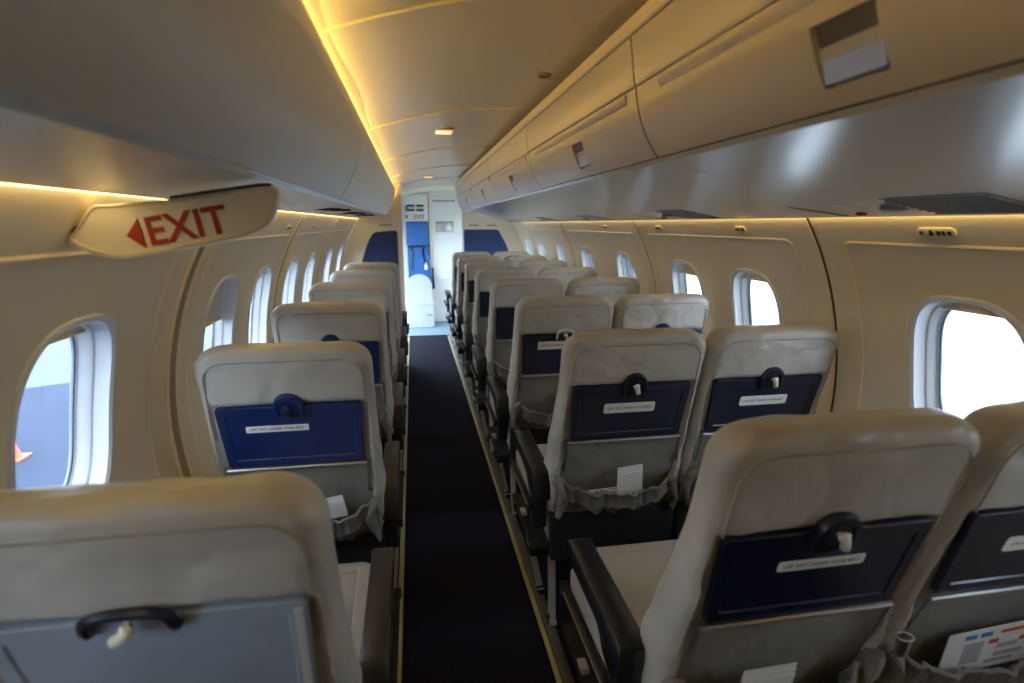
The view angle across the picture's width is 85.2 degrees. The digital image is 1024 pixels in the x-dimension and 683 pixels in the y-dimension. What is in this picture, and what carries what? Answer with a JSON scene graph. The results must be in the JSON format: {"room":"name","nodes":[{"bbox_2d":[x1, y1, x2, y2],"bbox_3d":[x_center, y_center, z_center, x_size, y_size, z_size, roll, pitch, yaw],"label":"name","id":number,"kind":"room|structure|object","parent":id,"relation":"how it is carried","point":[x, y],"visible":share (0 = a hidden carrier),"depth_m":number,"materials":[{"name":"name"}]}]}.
{"room":"aircraft cabin","nodes":[
{"label":"aircraft cabin","id":0,"kind":"room"},
{"bbox_2d":[0,0,395,489],"bbox_3d":[-0.767,-0.243,3.391,1.045,1.905,9.500,-2,12,-10],"label":"wall","id":1,"kind":"structure","parent":0,"point":[37,297],"depth_m":1.30,"materials":[{"name":"beige plastic"}]},
{"bbox_2d":[6,313,116,488],"bbox_3d":[-0.879,0.169,1.092,0.140,0.439,0.336,-2,12,-10],"label":"window","id":2,"kind":"structure","parent":1,"relation":"in","point":[93,337],"depth_m":1.21,"materials":[{"name":"white plastic"}]},
{"bbox_2d":[67,326,85,335],"bbox_3d":[-0.865,-0.014,1.056,0.011,0.029,0.194,-2,12,-10],"label":"shade","id":3,"kind":"object","parent":2,"relation":"attached to","point":[79,330],"depth_m":1.13,"materials":[{"name":"beige plastic"}]},
{"bbox_2d":[0,251,179,478],"bbox_3d":[-0.780,0.283,0.864,0.141,0.824,1.229,-2,12,-10],"label":"trim","id":4,"kind":"structure","parent":1,"relation":"attached to","point":[78,253],"depth_m":1.38,"materials":[{"name":"beige plastic"}]},
{"bbox_2d":[0,183,358,218],"bbox_3d":[-0.891,-0.513,2.171,0.017,0.010,6.300,-2,12,-10],"label":"light strip","id":5,"kind":"object","parent":1,"relation":"attached to","point":[0,183],"visible":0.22,"depth_m":0.85,"materials":[{"name":"yellow"}]},
{"bbox_2d":[0,0,362,207],"bbox_3d":[-0.403,-0.284,0.439,0.332,0.281,2.898,-2,12,-10],"label":"bin","id":6,"kind":"object","parent":1,"relation":"attached to","point":[159,99],"visible":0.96,"depth_m":0.56,"materials":[{"name":"beige plastic"}]},
{"bbox_2d":[70,183,279,258],"bbox_3d":[-0.555,-0.201,0.927,0.323,0.125,0.028,-2,12,-10],"label":"exit sign","id":7,"kind":"object","parent":6,"relation":"hanging from","point":[132,230],"visible":1,"depth_m":0.92,"materials":[{"name":"cream white plastic"},{"name":"red lettering plastic"}]},
{"bbox_2d":[166,246,204,476],"bbox_3d":[-0.883,0.089,1.588,0.186,0.902,0.045,-2,12,-10],"label":"trim","id":8,"kind":"structure","parent":1,"relation":"attached to","point":[178,442],"depth_m":1.58,"materials":[{"name":"beige plastic"}]},
{"bbox_2d":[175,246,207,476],"bbox_3d":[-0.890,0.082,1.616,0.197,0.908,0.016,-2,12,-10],"label":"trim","id":9,"kind":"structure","parent":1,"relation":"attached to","point":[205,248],"depth_m":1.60,"materials":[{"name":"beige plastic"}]},
{"bbox_2d":[200,274,238,353],"bbox_3d":[-1.032,-0.010,1.940,0.140,0.439,0.336,-2,12,-10],"label":"window","id":10,"kind":"structure","parent":1,"relation":"in","point":[220,312],"depth_m":2.04,"materials":[{"name":"white plastic"}]},
{"bbox_2d":[207,284,222,322],"bbox_3d":[-1.034,-0.131,1.914,0.044,0.156,0.271,-2,12,-10],"label":"shade","id":11,"kind":"object","parent":10,"relation":"attached to","point":[215,315],"depth_m":1.99,"materials":[{"name":"beige plastic"}]},
{"bbox_2d":[186,234,288,476],"bbox_3d":[-1.016,0.004,2.185,0.141,0.824,1.009,-2,12,-10],"label":"trim","id":12,"kind":"structure","parent":1,"relation":"attached to","point":[258,237],"depth_m":1.72,"materials":[{"name":"beige plastic"}]},
{"bbox_2d":[246,264,272,342],"bbox_3d":[-1.121,-0.116,2.441,0.140,0.439,0.336,-2,12,-10],"label":"window","id":13,"kind":"structure","parent":1,"relation":"in","point":[261,289],"depth_m":2.56,"materials":[{"name":"white"}]},
{"bbox_2d":[271,217,305,342],"bbox_3d":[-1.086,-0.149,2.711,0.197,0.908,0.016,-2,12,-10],"label":"trim","id":14,"kind":"structure","parent":1,"relation":"attached to","point":[301,218],"depth_m":2.66,"materials":[{"name":"beige plastic"}]},
{"bbox_2d":[280,256,298,304],"bbox_3d":[-1.225,-0.238,3.020,0.140,0.439,0.336,-2,12,-10],"label":"window","id":15,"kind":"structure","parent":1,"relation":"in","point":[289,282],"depth_m":3.14,"materials":[{"name":"white"}]},
{"bbox_2d":[277,231,327,305],"bbox_3d":[-1.225,-0.241,3.346,0.141,0.824,1.079,-2,12,-10],"label":"trim","id":16,"kind":"structure","parent":1,"relation":"attached to","point":[319,231],"depth_m":2.81,"materials":[{"name":"beige plastic"}]},
{"bbox_2d":[301,251,315,301],"bbox_3d":[-1.323,-0.354,3.569,0.140,0.439,0.336,-2,12,-10],"label":"window","id":17,"kind":"structure","parent":1,"relation":"in","point":[309,268],"depth_m":3.69,"materials":[{"name":"white"}]},
{"bbox_2d":[322,247,332,281],"bbox_3d":[-1.463,-0.519,4.349,0.140,0.439,0.336,-2,12,-10],"label":"window","id":18,"kind":"structure","parent":1,"relation":"in","point":[326,268],"depth_m":4.47,"materials":[{"name":"white"}]},
{"bbox_2d":[278,125,392,217],"bbox_3d":[-0.914,-0.887,3.291,0.332,0.281,3.018,-2,12,-10],"label":"bin","id":19,"kind":"object","parent":1,"relation":"attached to","point":[369,191],"visible":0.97,"depth_m":2.44,"materials":[{"name":"beige plastic"}]},
{"bbox_2d":[334,243,343,270],"bbox_3d":[-1.584,-0.662,5.024,0.140,0.439,0.336,-2,12,-10],"label":"window","id":20,"kind":"structure","parent":1,"relation":"in","point":[340,250],"depth_m":5.13,"materials":[{"name":"white"}]},
{"bbox_2d":[359,186,394,218],"bbox_3d":[-1.221,-1.249,5.002,0.332,0.281,0.528,-2,12,-10],"label":"bin","id":21,"kind":"object","parent":1,"relation":"attached to","point":[393,193],"visible":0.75,"depth_m":5.00,"materials":[{"name":"beige plastic"}]},
{"bbox_2d":[428,194,433,300],"bbox_3d":[-1.163,-1.178,8.026,0.032,1.820,0.050,-2,12,-10],"label":"trim","id":22,"kind":"structure","parent":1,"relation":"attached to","point":[429,195],"depth_m":7.93,"materials":[{"name":"beige plastic"}]},
{"bbox_2d":[342,183,407,365],"bbox_3d":[-1.357,-0.625,5.454,0.594,1.800,0.035,-2,12,-10],"label":"wall","id":23,"kind":"structure","parent":0,"point":[364,228],"depth_m":5.35,"materials":[{"name":"beige plastic"}]},
{"bbox_2d":[362,230,399,278],"bbox_3d":[-1.303,-0.770,5.408,0.401,0.610,0.012,-2,12,-10],"label":"board","id":24,"kind":"object","parent":23,"relation":"attached to","point":[382,246],"visible":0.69,"depth_m":5.38,"materials":[{"name":"blue fabric"}]},
{"bbox_2d":[401,191,456,321],"bbox_3d":[-1.077,-1.226,8.083,2.078,1.890,0.050,-2,12,-10],"label":"wall","id":25,"kind":"structure","parent":0,"point":[432,193],"depth_m":7.92,"materials":[{"name":"white paint"}]},
{"bbox_2d":[404,194,427,220],"bbox_3d":[-1.345,-1.881,7.832,0.320,0.365,0.038,-2,12,-10],"label":"sign","id":26,"kind":"object","parent":25,"relation":"attached to","point":[416,205],"visible":0.97,"depth_m":7.82,"materials":[{"name":"white paint"}]},
{"bbox_2d":[406,222,434,288],"bbox_3d":[-1.299,-1.219,7.920,0.386,0.946,0.130,-2,12,-10],"label":"seat","id":27,"kind":"object","parent":25,"relation":"attached to","point":[416,232],"visible":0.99,"depth_m":7.87,"materials":[{"name":"blue fabric"}]},
{"bbox_2d":[431,197,461,320],"bbox_3d":[-0.875,-1.180,8.084,0.545,1.778,0.033,-2,12,-10],"label":"door","id":28,"kind":"structure","parent":25,"relation":"in","point":[446,212],"depth_m":8.02,"materials":[{"name":"white paint"}]},
{"bbox_2d":[319,0,648,196],"bbox_3d":[-0.251,-1.029,3.318,1.720,0.279,9.500,-2,12,-10],"label":"ceiling","id":29,"kind":"structure","parent":0,"point":[481,53],"depth_m":1.51,"materials":[{"name":"beige plastic"}]},
{"bbox_2d":[319,0,478,33],"bbox_3d":[0.138,-0.630,1.137,1.294,0.162,0.011,-2,12,-10],"label":"trim","id":30,"kind":"structure","parent":29,"relation":"attached to","point":[447,2],"depth_m":1.07,"materials":[{"name":"beige plastic"}]},
{"bbox_2d":[384,146,493,161],"bbox_3d":[-0.259,-1.099,3.353,1.294,0.162,0.011,-2,12,-10],"label":"trim","id":31,"kind":"structure","parent":29,"relation":"attached to","point":[460,146],"depth_m":3.30,"materials":[{"name":"beige plastic"}]},
{"bbox_2d":[434,128,453,134],"bbox_3d":[-0.327,-1.008,2.675,0.092,0.011,0.120,-2,12,-10],"label":"recessed light","id":32,"kind":"object","parent":29,"relation":"in","point":[438,131],"visible":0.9,"depth_m":2.64,"materials":[{"name":"beige"}]},
{"bbox_2d":[367,107,533,130],"bbox_3d":[-0.060,-0.864,2.245,1.294,0.162,0.011,-2,12,-10],"label":"trim","id":33,"kind":"structure","parent":29,"relation":"attached to","point":[440,112],"depth_m":2.20,"materials":[{"name":"beige plastic"}]},
{"bbox_2d":[397,321,579,682],"bbox_3d":[-0.254,0.686,3.680,2.000,0.030,9.500,-2,12,-10],"label":"floor","id":34,"kind":"structure","parent":0,"point":[563,567],"depth_m":2.37,"materials":[{"name":"blue carpet"}]},
{"bbox_2d":[395,365,405,587],"bbox_3d":[-0.628,0.796,3.065,0.036,0.008,8.400,-2,12,-10],"label":"track","id":35,"kind":"object","parent":34,"relation":"on","point":[397,548],"visible":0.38,"depth_m":2.41,"materials":[{"name":"silver metal"}]},
{"bbox_2d":[0,471,401,682],"bbox_3d":[-0.498,0.638,1.114,0.530,1.106,0.803,-2,12,-10],"label":"seat","id":36,"kind":"object","parent":35,"relation":"on","point":[239,578],"visible":1,"depth_m":0.67,"materials":[{"name":"beige leather"}]},
{"bbox_2d":[75,607,183,640],"bbox_3d":[-0.462,0.337,0.670,0.115,0.043,0.028,-2,12,-10],"label":"handle","id":37,"kind":"object","parent":36,"relation":"attached to","point":[91,623],"depth_m":0.66,"materials":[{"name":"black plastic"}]},
{"bbox_2d":[338,562,369,660],"bbox_3d":[-0.539,0.744,1.294,0.424,0.187,0.485,-2,12,-10],"label":"cushion","id":38,"kind":"object","parent":36,"relation":"on","point":[354,577],"depth_m":1.41,"materials":[{"name":"beige leather"}]},
{"bbox_2d":[194,341,404,601],"bbox_3d":[-0.629,0.484,1.844,0.530,1.106,0.684,-2,12,-10],"label":"seat","id":39,"kind":"object","parent":35,"relation":"on","point":[307,409],"visible":0.64,"depth_m":1.50,"materials":[{"name":"beige leather"}]},
{"bbox_2d":[273,393,305,418],"bbox_3d":[-0.588,0.168,1.464,0.078,0.073,0.036,-2,12,-10],"label":"hood","id":40,"kind":"object","parent":39,"relation":"attached to","point":[285,405],"depth_m":1.46,"materials":[{"name":"blue plastic"}]},
{"bbox_2d":[326,495,347,518],"bbox_3d":[-0.529,0.486,1.631,0.090,0.086,0.018,-2,12,-8],"label":"paper card","id":41,"kind":"object","parent":39,"relation":"in","point":[337,506],"visible":0.64,"depth_m":1.63,"materials":[{"name":"white paper"}]},
{"bbox_2d":[271,301,406,458],"bbox_3d":[-0.766,0.323,2.606,0.530,1.107,0.683,-2,12,-10],"label":"seat","id":42,"kind":"object","parent":35,"relation":"on","point":[364,323],"visible":0.41,"depth_m":2.21,"materials":[{"name":"beige leather"}]},
{"bbox_2d":[321,334,339,340],"bbox_3d":[-0.725,0.007,2.225,0.078,0.073,0.036,-2,12,-10],"label":"hood","id":43,"kind":"object","parent":42,"relation":"attached to","point":[324,337],"depth_m":2.21,"materials":[{"name":"blue plastic"}]},
{"bbox_2d":[308,281,407,459],"bbox_3d":[-0.902,0.162,3.367,0.530,1.106,0.683,-2,12,-10],"label":"seat","id":44,"kind":"object","parent":35,"relation":"on","point":[380,292],"visible":0.31,"depth_m":2.97,"materials":[{"name":"beige leather"}]},
{"bbox_2d":[329,270,408,404],"bbox_3d":[-1.038,0.001,4.128,0.530,1.106,0.684,-2,12,-10],"label":"seat","id":45,"kind":"object","parent":35,"relation":"on","point":[387,276],"visible":0.25,"depth_m":3.72,"materials":[{"name":"beige leather"}]},
{"bbox_2d":[343,262,408,341],"bbox_3d":[-1.175,-0.160,4.889,0.530,1.107,0.683,-2,12,-10],"label":"seat","id":46,"kind":"object","parent":35,"relation":"on","point":[391,266],"visible":0.15,"depth_m":4.49,"materials":[{"name":"beige leather"}]},
{"bbox_2d":[399,337,409,682],"bbox_3d":[-0.594,0.796,3.071,0.020,0.006,8.400,-2,12,-10],"label":"strip","id":47,"kind":"object","parent":34,"relation":"on","point":[402,537],"visible":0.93,"depth_m":2.48,"materials":[{"name":"silver metal"}]},
{"bbox_2d":[406,274,434,327],"bbox_3d":[-1.289,-0.575,7.808,0.385,0.730,0.261,-2,12,-10],"label":"box","id":48,"kind":"object","parent":34,"relation":"on","point":[419,303],"visible":0.94,"depth_m":7.74,"materials":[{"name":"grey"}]},
{"bbox_2d":[404,335,553,682],"bbox_3d":[-0.353,0.784,3.153,0.468,0.007,8.480,-2,12,-10],"label":"carpet","id":49,"kind":"object","parent":34,"relation":"on","point":[469,617],"visible":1,"depth_m":2.42,"materials":[{"name":"carpet"}]},
{"bbox_2d":[444,251,529,345],"bbox_3d":[-0.301,-0.529,6.645,1.004,1.107,0.683,-2,12,-10],"label":"seat","id":50,"kind":"object","parent":34,"relation":"on","point":[502,254],"visible":0.21,"depth_m":6.26,"materials":[{"name":"beige leather"}]},
{"bbox_2d":[448,255,546,361],"bbox_3d":[-0.164,-0.368,5.883,1.004,1.107,0.684,-2,12,-10],"label":"seat","id":51,"kind":"object","parent":34,"relation":"on","point":[462,261],"visible":0.16,"depth_m":5.50,"materials":[{"name":"beige leather"}]},
{"bbox_2d":[447,335,561,682],"bbox_3d":[-0.101,0.779,3.156,0.017,0.006,8.400,-2,12,-10],"label":"strip","id":52,"kind":"object","parent":34,"relation":"on","point":[532,598],"visible":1,"depth_m":2.41,"materials":[{"name":"silver metal"}]},
{"bbox_2d":[453,260,567,382],"bbox_3d":[-0.028,-0.207,5.122,1.004,1.106,0.684,-2,12,-10],"label":"seat","id":53,"kind":"object","parent":34,"relation":"on","point":[471,267],"visible":0.16,"depth_m":4.74,"materials":[{"name":"beige leather"}]},
{"bbox_2d":[449,335,574,682],"bbox_3d":[-0.072,0.777,3.161,0.036,0.008,8.400,-2,12,-10],"label":"track","id":54,"kind":"object","parent":34,"relation":"on","point":[563,666],"visible":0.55,"depth_m":2.38,"materials":[{"name":"silver metal"}]},
{"bbox_2d":[460,267,596,410],"bbox_3d":[0.109,-0.046,4.361,1.004,1.107,0.683,-2,12,-10],"label":"seat","id":55,"kind":"object","parent":34,"relation":"on","point":[484,278],"visible":0.27,"depth_m":3.98,"materials":[{"name":"beige leather"}]},
{"bbox_2d":[470,277,639,451],"bbox_3d":[0.245,0.115,3.599,1.004,1.107,0.684,-2,12,-10],"label":"seat","id":56,"kind":"object","parent":34,"relation":"on","point":[505,294],"visible":0.3,"depth_m":3.23,"materials":[{"name":"beige leather"}]},
{"bbox_2d":[484,293,708,514],"bbox_3d":[0.382,0.276,2.838,1.004,1.106,0.684,-2,12,-10],"label":"seat","id":57,"kind":"object","parent":34,"relation":"on","point":[542,324],"visible":0.41,"depth_m":2.47,"materials":[{"name":"beige leather"}]},
{"bbox_2d":[506,390,509,449],"bbox_3d":[0.160,0.401,2.928,0.424,0.187,0.485,-2,12,-10],"label":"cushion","id":58,"kind":"object","parent":57,"relation":"on","point":[508,423],"depth_m":2.72,"materials":[{"name":"beige leather"}]},
{"bbox_2d":[509,323,839,625],"bbox_3d":[0.518,0.437,2.077,1.004,1.107,0.683,-2,12,-10],"label":"seat","id":59,"kind":"object","parent":34,"relation":"on","point":[654,398],"visible":0.83,"depth_m":1.76,"materials":[{"name":"beige leather"}]},
{"bbox_2d":[537,444,548,539],"bbox_3d":[0.296,0.561,2.167,0.424,0.187,0.485,-2,12,-10],"label":"cushion","id":60,"kind":"object","parent":59,"relation":"on","point":[543,532],"depth_m":1.99,"materials":[{"name":"beige leather"}]},
{"bbox_2d":[588,487,616,494],"bbox_3d":[0.306,0.495,1.827,0.122,0.040,0.011,-2,12,-9],"label":"leaflet","id":61,"kind":"object","parent":59,"relation":"in","point":[612,489],"visible":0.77,"depth_m":1.82,"materials":[{"name":"white paper"}]},
{"bbox_2d":[617,464,642,492],"bbox_3d":[0.385,0.452,1.822,0.096,0.116,0.028,-2,12,-10],"label":"paper card","id":62,"kind":"object","parent":59,"relation":"in","point":[629,478],"visible":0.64,"depth_m":1.81,"materials":[{"name":"white paper"}]},
{"bbox_2d":[620,373,647,395],"bbox_3d":[0.368,0.128,1.664,0.078,0.073,0.036,-2,12,-10],"label":"latch","id":63,"kind":"object","parent":59,"relation":"attached to","point":[631,384],"depth_m":1.65,"materials":[{"name":"plastic"}]},
{"bbox_2d":[757,367,783,388],"bbox_3d":[0.813,0.112,1.740,0.078,0.073,0.036,-2,12,-10],"label":"hood","id":64,"kind":"object","parent":59,"relation":"attached to","point":[767,377],"depth_m":1.73,"materials":[{"name":"blue plastic"}]},
{"bbox_2d":[559,400,1023,682],"bbox_3d":[0.657,0.589,1.301,1.004,1.129,0.735,-2,12,-10],"label":"seat","id":65,"kind":"object","parent":34,"relation":"on","point":[811,541],"visible":0.96,"depth_m":0.94,"materials":[{"name":"beige leather"}]},
{"bbox_2d":[596,539,677,629],"bbox_3d":[0.431,0.720,1.418,0.424,0.187,0.485,-2,12,-10],"label":"cushion","id":66,"kind":"object","parent":65,"relation":"on","point":[637,569],"depth_m":1.50,"materials":[{"name":"beige leather"}]},
{"bbox_2d":[741,662,796,682],"bbox_3d":[0.466,0.632,1.025,0.107,0.101,0.024,-2,12,-10],"label":"paper card","id":67,"kind":"object","parent":65,"relation":"in","point":[785,673],"visible":1,"depth_m":1.01,"materials":[{"name":"white paper"}]},
{"bbox_2d":[806,511,862,552],"bbox_3d":[0.510,0.295,0.872,0.078,0.073,0.036,-2,12,-10],"label":"hood","id":68,"kind":"object","parent":65,"relation":"attached to","point":[826,531],"depth_m":0.86,"materials":[{"name":"plastic"}]},
{"bbox_2d":[892,631,914,656],"bbox_3d":[0.721,0.562,1.027,0.033,0.043,0.029,-2,12,-10],"label":"metal cup","id":69,"kind":"object","parent":65,"relation":"in","point":[903,641],"visible":1,"depth_m":1.02,"materials":[{"name":"silver metal"}]},
{"bbox_2d":[938,620,1023,673],"bbox_3d":[0.953,0.607,1.108,0.228,0.130,0.022,-2,12,-9],"label":"leaflet","id":70,"kind":"object","parent":65,"relation":"in","point":[994,645],"visible":0.98,"depth_m":1.10,"materials":[{"name":"white paper"}]},
{"bbox_2d":[965,631,993,640],"bbox_3d":[0.912,0.575,1.086,0.062,0.016,0.002,-2,12,-9],"label":"print","id":71,"kind":"object","parent":70,"relation":"attached to","point":[972,635],"depth_m":1.09,"materials":[{"name":"blue paper"}]},
{"bbox_2d":[958,639,1021,664],"bbox_3d":[0.958,0.618,1.112,0.147,0.064,0.012,-2,12,-10],"label":"print","id":72,"kind":"object","parent":70,"relation":"attached to","point":[970,651],"depth_m":1.11,"materials":[{"name":"grey paper"}]},
{"bbox_2d":[988,625,1023,643],"bbox_3d":[0.990,0.577,1.102,0.100,0.041,0.007,-2,12,-9],"label":"print","id":73,"kind":"object","parent":70,"relation":"attached to","point":[1001,634],"depth_m":1.10,"materials":[{"name":"red"}]},
{"bbox_2d":[462,210,522,251],"bbox_3d":[-0.231,-0.967,7.036,0.784,1.820,0.035,-2,12,-10],"label":"wall","id":74,"kind":"structure","parent":0,"point":[506,229],"depth_m":6.92,"materials":[{"name":"beige plastic"}]},
{"bbox_2d":[464,229,507,255],"bbox_3d":[-0.292,-1.095,6.973,0.620,0.604,0.012,-2,12,-10],"label":"board","id":75,"kind":"object","parent":74,"relation":"attached to","point":[491,241],"visible":0.56,"depth_m":6.92,"materials":[{"name":"blue fabric"}]},
{"bbox_2d":[510,215,1023,682],"bbox_3d":[0.263,-0.278,3.568,1.045,1.905,9.500,-2,12,-10],"label":"wall","id":76,"kind":"structure","parent":0,"point":[891,281],"depth_m":1.75,"materials":[{"name":"beige plastic"}]},
{"bbox_2d":[454,172,551,221],"bbox_3d":[-0.143,-1.390,5.492,0.732,0.411,1.598,-2,12,-10],"label":"bin","id":77,"kind":"object","parent":76,"relation":"attached to","point":[466,201],"visible":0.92,"depth_m":5.30,"materials":[{"name":"beige plastic"}]},
{"bbox_2d":[468,154,593,221],"bbox_3d":[0.099,-1.105,4.143,0.732,0.411,1.198,-2,12,-10],"label":"bin","id":78,"kind":"object","parent":76,"relation":"attached to","point":[484,194],"visible":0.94,"depth_m":4.00,"materials":[{"name":"beige plastic"}]},
{"bbox_2d":[537,241,547,259],"bbox_3d":[0.353,-0.856,5.963,0.140,0.439,0.336,-2,12,-10],"label":"window","id":79,"kind":"structure","parent":76,"relation":"in","point":[541,248],"depth_m":6.06,"materials":[{"name":"white"}]},
{"bbox_2d":[556,243,568,266],"bbox_3d":[0.493,-0.691,5.183,0.140,0.439,0.336,-2,12,-10],"label":"window","id":80,"kind":"structure","parent":76,"relation":"in","point":[561,254],"depth_m":5.28,"materials":[{"name":"white"}]},
{"bbox_2d":[487,120,677,220],"bbox_3d":[0.304,-0.862,2.996,0.732,0.411,1.178,-2,12,-10],"label":"bin","id":81,"kind":"object","parent":76,"relation":"attached to","point":[514,181],"visible":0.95,"depth_m":2.82,"materials":[{"name":"beige plastic"}]},
{"bbox_2d":[578,215,608,219],"bbox_3d":[0.495,-0.755,3.385,0.143,0.035,0.220,-2,12,-10],"label":"grille","id":82,"kind":"object","parent":81,"relation":"attached to","point":[585,216],"depth_m":3.35,"materials":[{"name":"grey plastic"}]},
{"bbox_2d":[580,247,596,271],"bbox_3d":[0.630,-0.530,4.421,0.140,0.439,0.336,-2,12,-10],"label":"window","id":83,"kind":"structure","parent":76,"relation":"in","point":[587,258],"depth_m":4.51,"materials":[{"name":"white"}]},
{"bbox_2d":[568,230,648,291],"bbox_3d":[0.647,-0.380,4.020,0.141,0.824,1.429,-2,12,-10],"label":"trim","id":84,"kind":"structure","parent":76,"relation":"attached to","point":[568,230],"depth_m":3.49,"materials":[{"name":"beige plastic"}]},
{"bbox_2d":[616,252,637,279],"bbox_3d":[0.769,-0.365,3.641,0.140,0.439,0.336,-2,12,-10],"label":"window","id":85,"kind":"structure","parent":76,"relation":"in","point":[625,266],"depth_m":3.72,"materials":[{"name":"white"}]},
{"bbox_2d":[670,259,705,336],"bbox_3d":[0.911,-0.198,2.850,0.140,0.439,0.336,-2,12,-10],"label":"window","id":86,"kind":"structure","parent":76,"relation":"in","point":[681,271],"depth_m":2.93,"materials":[{"name":"white"}]},
{"bbox_2d":[680,264,695,275],"bbox_3d":[0.902,-0.366,2.813,0.021,0.060,0.236,-2,12,-10],"label":"shade","id":87,"kind":"object","parent":86,"relation":"attached to","point":[685,269],"depth_m":2.86,"materials":[{"name":"beige plastic"}]},
{"bbox_2d":[523,21,893,219],"bbox_3d":[0.507,-0.623,1.863,0.732,0.411,1.168,-2,12,-10],"label":"bin","id":88,"kind":"object","parent":76,"relation":"attached to","point":[587,139],"visible":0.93,"depth_m":1.59,"materials":[{"name":"beige plastic"}]},
{"bbox_2d":[657,210,714,218],"bbox_3d":[0.699,-0.515,2.248,0.143,0.035,0.220,-2,12,-10],"label":"grille","id":89,"kind":"object","parent":88,"relation":"attached to","point":[686,214],"depth_m":2.23,"materials":[{"name":"grey plastic"}]},
{"bbox_2d":[648,233,809,322],"bbox_3d":[0.908,-0.072,2.565,0.141,0.824,1.209,-2,12,-10],"label":"trim","id":90,"kind":"structure","parent":76,"relation":"attached to","point":[732,237],"depth_m":2.10,"materials":[{"name":"beige plastic"}]},
{"bbox_2d":[731,268,781,325],"bbox_3d":[1.011,-0.080,2.292,0.140,0.439,0.336,-2,12,-10],"label":"window","id":91,"kind":"structure","parent":76,"relation":"in","point":[741,278],"depth_m":2.39,"materials":[{"name":"white plastic"}]},
{"bbox_2d":[744,273,765,281],"bbox_3d":[0.998,-0.261,2.251,0.012,0.033,0.202,-2,12,-10],"label":"shade","id":92,"kind":"object","parent":91,"relation":"attached to","point":[747,276],"depth_m":2.29,"materials":[{"name":"beige plastic"}]},
{"bbox_2d":[803,218,837,412],"bbox_3d":[1.007,0.035,1.859,0.197,0.908,0.016,-2,12,-10],"label":"trim","id":93,"kind":"structure","parent":76,"relation":"attached to","point":[804,219],"depth_m":1.83,"materials":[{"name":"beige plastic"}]},
{"bbox_2d":[628,0,1023,216],"bbox_3d":[0.714,-0.378,0.707,0.732,0.411,1.228,-2,12,-10],"label":"bin","id":94,"kind":"object","parent":76,"relation":"attached to","point":[896,108],"visible":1,"depth_m":0.81,"materials":[{"name":"beige plastic"}]},
{"bbox_2d":[879,206,909,211],"bbox_3d":[0.885,-0.306,1.287,0.060,0.011,0.060,-2,12,-10],"label":"light","id":95,"kind":"object","parent":94,"relation":"attached to","point":[883,208],"depth_m":1.27,"materials":[{"name":"grey plastic"}]},
{"bbox_2d":[885,195,1023,213],"bbox_3d":[0.901,-0.276,1.120,0.143,0.035,0.220,-2,12,-10],"label":"grille","id":96,"kind":"object","parent":94,"relation":"attached to","point":[937,204],"depth_m":1.10,"materials":[{"name":"grey plastic"}]},
{"bbox_2d":[844,241,1023,409],"bbox_3d":[1.160,0.225,1.158,0.141,0.824,1.249,-2,12,-10],"label":"trim","id":97,"kind":"structure","parent":76,"relation":"attached to","point":[848,242],"depth_m":1.54,"materials":[{"name":"beige plastic"}]},
{"bbox_2d":[916,227,956,237],"bbox_3d":[1.022,-0.263,1.342,0.017,0.024,0.104,-2,12,-10],"label":"placard","id":98,"kind":"object","parent":76,"relation":"attached to","point":[935,232],"visible":1,"depth_m":1.34,"materials":[{"name":"beige plastic"}]},
{"bbox_2d":[908,295,1023,409],"bbox_3d":[1.167,0.103,1.424,0.140,0.439,0.336,-2,12,-10],"label":"window","id":99,"kind":"structure","parent":76,"relation":"in","point":[928,319],"depth_m":1.54,"materials":[{"name":"white plastic"}]},
{"bbox_2d":[941,303,1001,317],"bbox_3d":[1.153,-0.081,1.383,0.010,0.026,0.186,-2,12,-10],"label":"shade","id":100,"kind":"object","parent":99,"relation":"attached to","point":[960,307],"depth_m":1.39,"materials":[{"name":"beige plastic"}]},
{"label":"outside","id":101,"kind":"structure","parent":0,"visible":0},
{"bbox_2d":[25,308,250,388],"bbox_3d":[-88.147,-7.072,46.836,162.000,0.025,156.400,-2,12,-10],"label":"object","id":102,"kind":"object","parent":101,"point":[53,366],"depth_m":11.71,"materials":[{"name":"concrete"}]},
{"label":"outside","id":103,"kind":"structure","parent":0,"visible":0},
{"bbox_2d":[16,383,69,488],"bbox_3d":[-86.109,-4.627,35.474,162.000,0.100,180.000,-2,12,-10],"label":"asphalt","id":104,"kind":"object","parent":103,"point":[43,417],"depth_m":7.74,"materials":[{"name":"grey asphalt"}]},
{"bbox_2d":[16,445,31,462],"bbox_3d":[-6.285,1.360,7.006,0.260,0.255,0.260,-2,12,-10],"label":"traffic cone","id":105,"kind":"object","parent":104,"relation":"on","point":[20,456],"visible":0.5,"depth_m":7.02,"materials":[{"name":"orange plastic"}]},
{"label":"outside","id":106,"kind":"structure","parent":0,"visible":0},
{"bbox_2d":[687,275,1023,417],"bbox_3d":[71.486,-10.032,62.576,158.000,0.100,180.000,-2,12,-10],"label":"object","id":107,"kind":"object","parent":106,"point":[983,358],"depth_m":12.71,"materials":[{"name":"white concrete"}]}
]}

